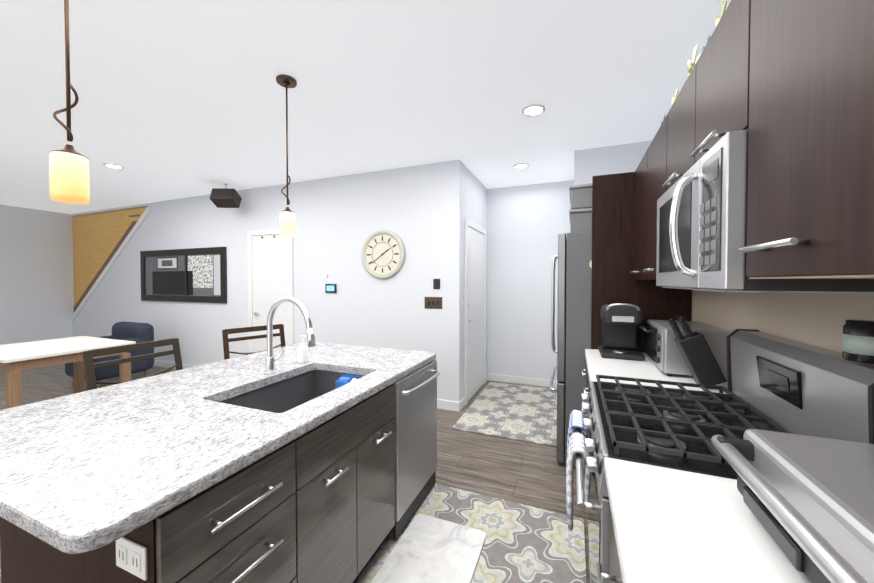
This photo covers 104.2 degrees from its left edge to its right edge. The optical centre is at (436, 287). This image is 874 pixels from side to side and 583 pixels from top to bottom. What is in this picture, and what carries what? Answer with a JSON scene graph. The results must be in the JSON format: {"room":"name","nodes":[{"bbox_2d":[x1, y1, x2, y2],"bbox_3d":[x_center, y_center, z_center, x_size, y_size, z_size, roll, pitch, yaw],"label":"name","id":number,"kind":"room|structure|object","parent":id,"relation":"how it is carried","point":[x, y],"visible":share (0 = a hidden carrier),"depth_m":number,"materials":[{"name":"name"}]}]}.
{"room":"kitchen","nodes":[
{"label":"kitchen","id":0,"kind":"room"},
{"bbox_2d":[0,205,73,344],"bbox_3d":[-7.942,-0.034,4.421,0.120,2.690,7.330,0,1,22],"label":"wall","id":1,"kind":"structure","parent":0,"point":[36,279],"depth_m":6.10,"materials":[{"name":"paint"}]},
{"bbox_2d":[70,203,149,215],"bbox_3d":[-5.857,-1.391,6.109,2.480,0.040,0.120,0,1,22],"label":"wall","id":2,"kind":"structure","parent":0,"point":[112,209],"depth_m":6.00,"materials":[{"name":"paint"}]},
{"bbox_2d":[72,161,448,400],"bbox_3d":[-3.429,-0.048,5.163,7.710,2.690,0.120,0,1,22],"label":"wall","id":3,"kind":"structure","parent":0,"point":[339,220],"depth_m":4.30,"materials":[{"name":"paint"}]},
{"bbox_2d":[74,221,136,311],"bbox_3d":[-6.009,-0.298,6.153,2.180,1.700,0.007,0,1,22],"label":"band","id":4,"kind":"object","parent":3,"relation":"attached to","point":[111,255],"visible":0.64,"depth_m":6.14,"materials":[{"name":"grey paint"}]},
{"bbox_2d":[72,206,147,305],"bbox_3d":[-5.842,-0.374,6.138,2.500,1.994,0.090,0,1,22],"label":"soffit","id":5,"kind":"structure","parent":3,"relation":"attached to","point":[97,237],"depth_m":6.28,"materials":[{"name":"paint"}]},
{"bbox_2d":[71,205,149,322],"bbox_3d":[-5.881,-0.351,6.067,2.480,2.049,0.011,0,1,22],"label":"trim","id":6,"kind":"structure","parent":3,"relation":"attached to","point":[114,258],"depth_m":6.00,"materials":[{"name":"white"}]},
{"bbox_2d":[153,360,194,368],"bbox_3d":[-4.837,1.237,5.679,4.730,0.100,0.012,0,1,22],"label":"baseboard","id":7,"kind":"structure","parent":3,"relation":"attached to","point":[164,364],"depth_m":5.48,"materials":[{"name":"white"}]},
{"bbox_2d":[140,247,226,302],"bbox_3d":[-4.000,-0.196,5.307,2.020,0.820,0.030,0,1,22],"label":"framed mirror","id":8,"kind":"object","parent":3,"relation":"attached to","point":[189,275],"visible":1,"depth_m":5.25,"materials":[{"name":"black mirror"}]},
{"bbox_2d":[247,228,293,352],"bbox_3d":[-2.277,0.255,4.615,0.810,2.105,0.050,0,1,22],"label":"closet door","id":9,"kind":"structure","parent":3,"relation":"in","point":[270,270],"depth_m":4.62,"materials":[{"name":"white wood"}]},
{"bbox_2d":[324,273,336,292],"bbox_3d":[-1.337,-0.062,4.248,0.188,0.243,0.022,0,1,22],"label":"thermostat","id":10,"kind":"object","parent":3,"relation":"attached to","point":[330,288],"visible":1,"depth_m":4.24,"materials":[{"name":"black plastic"}]},
{"bbox_2d":[361,230,404,278],"bbox_3d":[-0.632,-0.390,3.949,0.570,0.570,0.042,0,1,22],"label":"wall clock","id":11,"kind":"object","parent":3,"relation":"attached to","point":[383,254],"visible":1,"depth_m":3.94,"materials":[{"name":"beige"}]},
{"bbox_2d":[425,297,441,308],"bbox_3d":[-0.037,0.165,3.738,0.190,0.125,0.011,0,1,22],"label":"switch plate","id":12,"kind":"object","parent":3,"relation":"attached to","point":[433,302],"depth_m":3.74,"materials":[{"name":"brown plastic"}]},
{"bbox_2d":[433,279,439,288],"bbox_3d":[-0.004,-0.043,3.721,0.080,0.115,0.010,0,1,22],"label":"switch plate","id":13,"kind":"object","parent":3,"relation":"attached to","point":[436,282],"depth_m":3.72,"materials":[{"name":"black plastic"}]},
{"bbox_2d":[437,399,458,410],"bbox_3d":[-0.830,1.268,4.077,2.300,0.100,0.012,0,1,22],"label":"baseboard","id":14,"kind":"structure","parent":3,"relation":"attached to","point":[448,405],"depth_m":3.69,"materials":[{"name":"white"}]},
{"bbox_2d":[0,364,589,582],"bbox_3d":[-3.393,1.395,2.628,9.920,0.100,7.330,0,1,22],"label":"floor","id":15,"kind":"structure","parent":0,"point":[525,473],"depth_m":2.65,"materials":[{"name":"brown wood"}]},
{"bbox_2d":[0,336,135,408],"bbox_3d":[-3.888,0.955,3.427,1.060,0.750,0.920,0,1,22],"label":"dining table","id":16,"kind":"object","parent":15,"relation":"on","point":[16,359],"visible":0.58,"depth_m":3.23,"materials":[{"name":"white"}]},
{"bbox_2d":[65,321,153,387],"bbox_3d":[-4.463,0.901,4.668,0.730,0.810,0.700,0,1,22],"label":"armchair","id":17,"kind":"object","parent":15,"relation":"on","point":[136,332],"visible":0.54,"depth_m":4.69,"materials":[{"name":"blue fabric"}]},
{"bbox_2d":[82,338,182,390],"bbox_3d":[-1.404,0.831,1.746,0.466,1.065,0.422,0,1,22],"label":"bar stool","id":18,"kind":"object","parent":15,"relation":"on","point":[90,365],"visible":0.27,"depth_m":1.77,"materials":[{"name":"brown wood"}]},
{"bbox_2d":[0,358,439,582],"bbox_3d":[-0.655,0.928,1.667,0.870,0.870,1.664,0,1,22],"label":"kitchen island","id":19,"kind":"object","parent":15,"relation":"on","point":[243,469],"depth_m":1.15,"materials":[{"name":"black"}]},
{"bbox_2d":[0,342,435,565],"bbox_3d":[-0.864,0.473,1.696,1.155,0.040,1.830,0,1,22],"label":"island countertop","id":20,"kind":"structure","parent":19,"relation":"on","point":[81,472],"depth_m":1.08,"materials":[{"name":"white stone"}]},
{"bbox_2d":[264,296,315,373],"bbox_3d":[-0.749,0.246,1.782,0.332,0.408,0.124,0,1,22],"label":"faucet","id":21,"kind":"object","parent":20,"relation":"on","point":[270,359],"visible":1,"depth_m":1.78,"materials":[{"name":"silver metal"}]},
{"bbox_2d":[297,335,307,362],"bbox_3d":[-0.800,0.365,2.034,0.070,0.161,0.060,0,1,22],"label":"soap dispenser","id":22,"kind":"object","parent":20,"relation":"on","point":[302,352],"visible":0.96,"depth_m":2.02,"materials":[{"name":"white plastic"}]},
{"bbox_2d":[335,374,361,388],"bbox_3d":[-0.499,0.536,1.916,0.140,0.075,0.060,0,1,22],"label":"sponge caddy","id":23,"kind":"object","parent":19,"relation":"in","point":[344,379],"visible":0.4,"depth_m":1.91,"materials":[{"name":"blue plastic"}]},
{"bbox_2d":[222,324,285,359],"bbox_3d":[-1.179,0.819,2.371,0.466,1.065,0.422,1,1,42],"label":"bar stool","id":24,"kind":"object","parent":15,"relation":"on","point":[227,340],"visible":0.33,"depth_m":2.46,"materials":[{"name":"brown wood"}]},
{"bbox_2d":[354,483,586,582],"bbox_3d":[0.103,1.363,1.439,0.995,0.008,1.580,0,1,22],"label":"area rug","id":25,"kind":"object","parent":15,"relation":"on","point":[523,543],"visible":0.56,"depth_m":1.83,"materials":[{"name":"grey fabric"}]},
{"bbox_2d":[371,514,485,582],"bbox_3d":[-0.064,1.349,1.581,0.422,0.012,0.780,0,1,22],"label":"kitchen mat","id":26,"kind":"object","parent":25,"relation":"on","point":[428,549],"visible":0.98,"depth_m":1.71,"materials":[{"name":"rubber"}]},
{"bbox_2d":[452,382,556,446],"bbox_3d":[0.871,1.318,3.781,0.940,0.008,1.600,0,1,22],"label":"rug","id":27,"kind":"object","parent":15,"relation":"on","point":[518,412],"visible":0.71,"depth_m":3.54,"materials":[{"name":"grey fabric"}]},
{"bbox_2d":[549,232,591,467],"bbox_3d":[1.419,0.463,2.842,0.878,1.755,0.926,0,1,22],"label":"fridge","id":28,"kind":"object","parent":15,"relation":"on","point":[574,256],"visible":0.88,"depth_m":2.52,"materials":[{"name":"grey metal"}]},
{"bbox_2d":[569,183,591,232],"bbox_3d":[1.301,-0.591,2.673,0.485,0.355,0.490,0,1,22],"label":"storage bins","id":29,"kind":"object","parent":28,"relation":"on","point":[580,215],"visible":0.35,"depth_m":2.51,"materials":[{"name":"grey"}]},
{"bbox_2d":[585,369,600,572],"bbox_3d":[1.124,0.927,1.732,0.622,0.870,0.406,0,1,22],"label":"base cabinet","id":30,"kind":"object","parent":15,"relation":"on","point":[587,390],"depth_m":1.89,"materials":[{"name":"silver metal"}]},
{"bbox_2d":[585,349,733,398],"bbox_3d":[1.203,0.468,1.938,0.634,0.040,0.864,0,1,22],"label":"countertop","id":31,"kind":"structure","parent":30,"relation":"on","point":[597,365],"depth_m":1.83,"materials":[{"name":"white stone"}]},
{"bbox_2d":[598,303,644,360],"bbox_3d":[1.201,0.266,2.229,0.240,0.351,0.300,0,1,22],"label":"coffee maker","id":32,"kind":"object","parent":31,"relation":"on","point":[620,323],"visible":1,"depth_m":2.17,"materials":[{"name":"black plastic"}]},
{"bbox_2d":[638,320,729,378],"bbox_3d":[1.343,0.326,1.903,0.322,0.244,0.461,0,1,22],"label":"toaster oven","id":33,"kind":"object","parent":31,"relation":"on","point":[663,352],"visible":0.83,"depth_m":1.72,"materials":[{"name":"silver metal"}]},
{"bbox_2d":[668,315,726,384],"bbox_3d":[1.203,0.291,1.582,0.212,0.325,0.090,0,1,22],"label":"knife block","id":34,"kind":"object","parent":31,"relation":"on","point":[699,359],"visible":1,"depth_m":1.54,"materials":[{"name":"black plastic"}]},
{"bbox_2d":[601,521,620,582],"bbox_3d":[0.678,0.948,0.618,0.622,0.870,0.459,0,1,22],"label":"base cabinet","id":35,"kind":"object","parent":15,"relation":"on","point":[612,576],"depth_m":0.84,"materials":[{"name":"black"}]},
{"bbox_2d":[604,457,810,582],"bbox_3d":[0.344,0.509,-0.209,0.634,0.040,2.229,0,1,22],"label":"countertop","id":36,"kind":"structure","parent":35,"relation":"on","point":[670,525],"depth_m":0.66,"materials":[{"name":"white stone"}]},
{"bbox_2d":[711,429,873,582],"bbox_3d":[0.703,0.381,0.453,0.395,0.189,0.570,0,1,22],"label":"toaster oven","id":37,"kind":"object","parent":36,"relation":"on","point":[808,501],"visible":1,"depth_m":0.55,"materials":[{"name":"silver metal"}]},
{"bbox_2d":[575,329,873,582],"bbox_3d":[0.866,0.774,1.200,0.700,1.194,0.761,0,1,22],"label":"range","id":38,"kind":"object","parent":15,"relation":"on","point":[779,384],"visible":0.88,"depth_m":1.06,"materials":[{"name":"grey metal"}]},
{"bbox_2d":[567,410,587,466],"bbox_3d":[0.636,0.784,1.539,0.090,0.400,0.214,0,1,22],"label":"cloth towel","id":39,"kind":"object","parent":38,"relation":"hanging from","point":[576,419],"visible":0.48,"depth_m":1.51,"materials":[{"name":"fabric"}]},
{"bbox_2d":[566,432,590,530],"bbox_3d":[0.547,0.743,1.315,0.090,0.310,0.174,0,1,22],"label":"cloth towel","id":40,"kind":"object","parent":38,"relation":"hanging from","point":[576,442],"visible":0.92,"depth_m":1.26,"materials":[{"name":"white fabric"}]},
{"bbox_2d":[842,320,873,363],"bbox_3d":[1.069,0.132,0.846,0.077,0.100,0.077,0,1,22],"label":"canister","id":41,"kind":"object","parent":38,"relation":"on","point":[857,340],"visible":1,"depth_m":0.83,"materials":[{"name":"clear glass"}]},
{"bbox_2d":[0,0,730,213],"bbox_3d":[-3.393,-1.394,2.575,9.920,0.100,7.330,0,1,22],"label":"ceiling","id":42,"kind":"structure","parent":0,"point":[179,99],"depth_m":2.26,"materials":[{"name":"paint"}]},
{"bbox_2d":[49,0,89,203],"bbox_3d":[-1.256,-0.805,1.155,0.124,1.022,0.124,0,1,22],"label":"pendant light","id":43,"kind":"object","parent":42,"relation":"hanging from","point":[69,172],"visible":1,"depth_m":1.15,"materials":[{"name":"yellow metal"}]},
{"bbox_2d":[103,163,123,168],"bbox_3d":[-3.614,-1.364,3.801,0.174,0.024,0.174,0,1,22],"label":"recessed light","id":44,"kind":"object","parent":42,"relation":"in","point":[112,166],"visible":0.94,"depth_m":3.79,"materials":[{"name":"white"}]},
{"bbox_2d":[209,183,241,207],"bbox_3d":[-2.802,-1.228,4.513,0.290,0.306,0.246,0,1,-2],"label":"speaker","id":45,"kind":"object","parent":42,"relation":"attached to","point":[225,197],"visible":1,"depth_m":4.44},
{"bbox_2d":[276,74,296,237],"bbox_3d":[-0.966,-0.833,2.191,0.124,1.007,0.124,0,1,22],"label":"pendant light","id":46,"kind":"object","parent":42,"relation":"hanging from","point":[287,223],"visible":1,"depth_m":2.17,"materials":[{"name":"white glass"}]},
{"bbox_2d":[513,163,528,168],"bbox_3d":[0.942,-1.364,3.799,0.174,0.024,0.174,0,1,22],"label":"recessed light","id":47,"kind":"object","parent":42,"relation":"in","point":[521,166],"visible":0.92,"depth_m":3.79,"materials":[{"name":"white"}]},
{"bbox_2d":[522,104,544,116],"bbox_3d":[0.726,-1.340,2.560,0.174,0.024,0.174,0,1,22],"label":"recessed light","id":48,"kind":"object","parent":42,"relation":"in","point":[531,110],"visible":0.96,"depth_m":2.55,"materials":[{"name":"white plastic"}]},
{"bbox_2d":[449,159,486,401],"bbox_3d":[0.414,-0.030,4.229,0.120,2.690,1.240,0,1,22],"label":"wall","id":49,"kind":"structure","parent":0,"point":[467,193],"depth_m":3.67,"materials":[{"name":"paint"}]},
{"bbox_2d":[459,397,464,410],"bbox_3d":[0.279,1.274,3.737,0.012,0.100,0.180,0,1,22],"label":"baseboard","id":50,"kind":"structure","parent":49,"relation":"attached to","point":[461,404],"depth_m":3.71,"materials":[{"name":"white"}]},
{"bbox_2d":[461,298,463,308],"bbox_3d":[0.283,0.167,3.714,0.019,0.115,0.080,0,1,22],"label":"hall light switch","id":51,"kind":"object","parent":49,"relation":"attached to","point":[462,302],"visible":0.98,"depth_m":3.71,"materials":[{"name":"white plastic"}]},
{"bbox_2d":[464,218,486,405],"bbox_3d":[0.505,0.262,4.230,0.050,2.105,0.950,0,1,22],"label":"hall door","id":52,"kind":"structure","parent":49,"relation":"in","point":[475,315],"depth_m":4.14,"materials":[{"name":"white wood"}]},
{"bbox_2d":[487,180,573,379],"bbox_3d":[1.581,-0.035,4.494,2.090,2.690,0.120,0,1,22],"label":"wall","id":53,"kind":"structure","parent":0,"point":[527,225],"depth_m":4.59,"materials":[{"name":"paint"}]},
{"bbox_2d":[487,373,556,387],"bbox_3d":[1.223,1.258,4.591,1.130,0.100,0.012,0,1,22],"label":"baseboard","id":54,"kind":"structure","parent":53,"relation":"attached to","point":[520,380],"depth_m":4.62,"materials":[{"name":"white"}]},
{"bbox_2d":[574,140,651,184],"bbox_3d":[1.716,-0.013,3.310,0.720,2.690,0.120,0,1,22],"label":"wall","id":55,"kind":"structure","parent":0,"point":[607,160],"depth_m":3.26,"materials":[{"name":"paint"}]},
{"bbox_3d":[0.962,0.044,0.295,0.120,2.690,6.280,0,1,22],"label":"wall","id":56,"kind":"structure","parent":0,"visible":0},
{"bbox_2d":[631,158,642,283],"bbox_3d":[1.424,-0.419,2.065,0.332,0.740,0.433,0,1,22],"label":"upper cabinet","id":57,"kind":"object","parent":56,"relation":"attached to","point":[637,176],"depth_m":2.22,"materials":[{"name":"black wood"}]},
{"bbox_2d":[643,123,662,283],"bbox_3d":[1.263,-0.411,1.664,0.332,0.740,0.431,0,1,22],"label":"upper cabinet","id":58,"kind":"object","parent":56,"relation":"attached to","point":[653,157],"depth_m":1.81,"materials":[{"name":"black wood"}]},
{"bbox_2d":[671,88,677,104],"bbox_3d":[1.129,-0.859,1.589,0.055,0.155,0.135,0,1,22],"label":"decor","id":59,"kind":"object","parent":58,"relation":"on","point":[676,95],"visible":0.35,"depth_m":1.58,"materials":[{"name":"beige plant"}]},
{"bbox_2d":[663,73,690,193],"bbox_3d":[1.112,-0.586,1.282,0.332,0.376,0.381,0,1,22],"label":"upper cabinet","id":60,"kind":"object","parent":56,"relation":"attached to","point":[675,122],"depth_m":1.38,"materials":[{"name":"black wood"}]},
{"bbox_2d":[687,43,700,77],"bbox_3d":[1.036,-0.871,1.357,0.057,0.188,0.165,0,1,22],"label":"decor","id":61,"kind":"object","parent":60,"relation":"on","point":[691,64],"visible":0.46,"depth_m":1.35,"materials":[{"name":"beige plant"}]},
{"bbox_2d":[687,0,738,170],"bbox_3d":[0.970,-0.580,0.928,0.332,0.376,0.382,0,1,22],"label":"upper cabinet","id":62,"kind":"object","parent":56,"relation":"attached to","point":[713,102],"depth_m":0.99,"materials":[{"name":"black wood"}]},
{"bbox_2d":[714,0,726,27],"bbox_3d":[0.933,-0.851,1.097,0.055,0.157,0.135,0,1,22],"label":"decor","id":63,"kind":"object","parent":62,"relation":"on","point":[718,17],"visible":0.27,"depth_m":1.09,"materials":[{"name":"green plant"}]},
{"bbox_2d":[692,290,873,352],"bbox_3d":[0.946,0.230,0.423,0.003,0.487,3.860,0,1,22],"label":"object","id":64,"kind":"structure","parent":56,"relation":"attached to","point":[816,319],"depth_m":1.22,"materials":[{"name":"beige paint"}]},
{"bbox_2d":[738,0,873,278],"bbox_3d":[0.785,-0.389,0.470,0.332,0.740,0.609,0,1,22],"label":"upper cabinet","id":65,"kind":"object","parent":56,"relation":"attached to","point":[789,84],"depth_m":0.60,"materials":[{"name":"black wood"}]}
]}

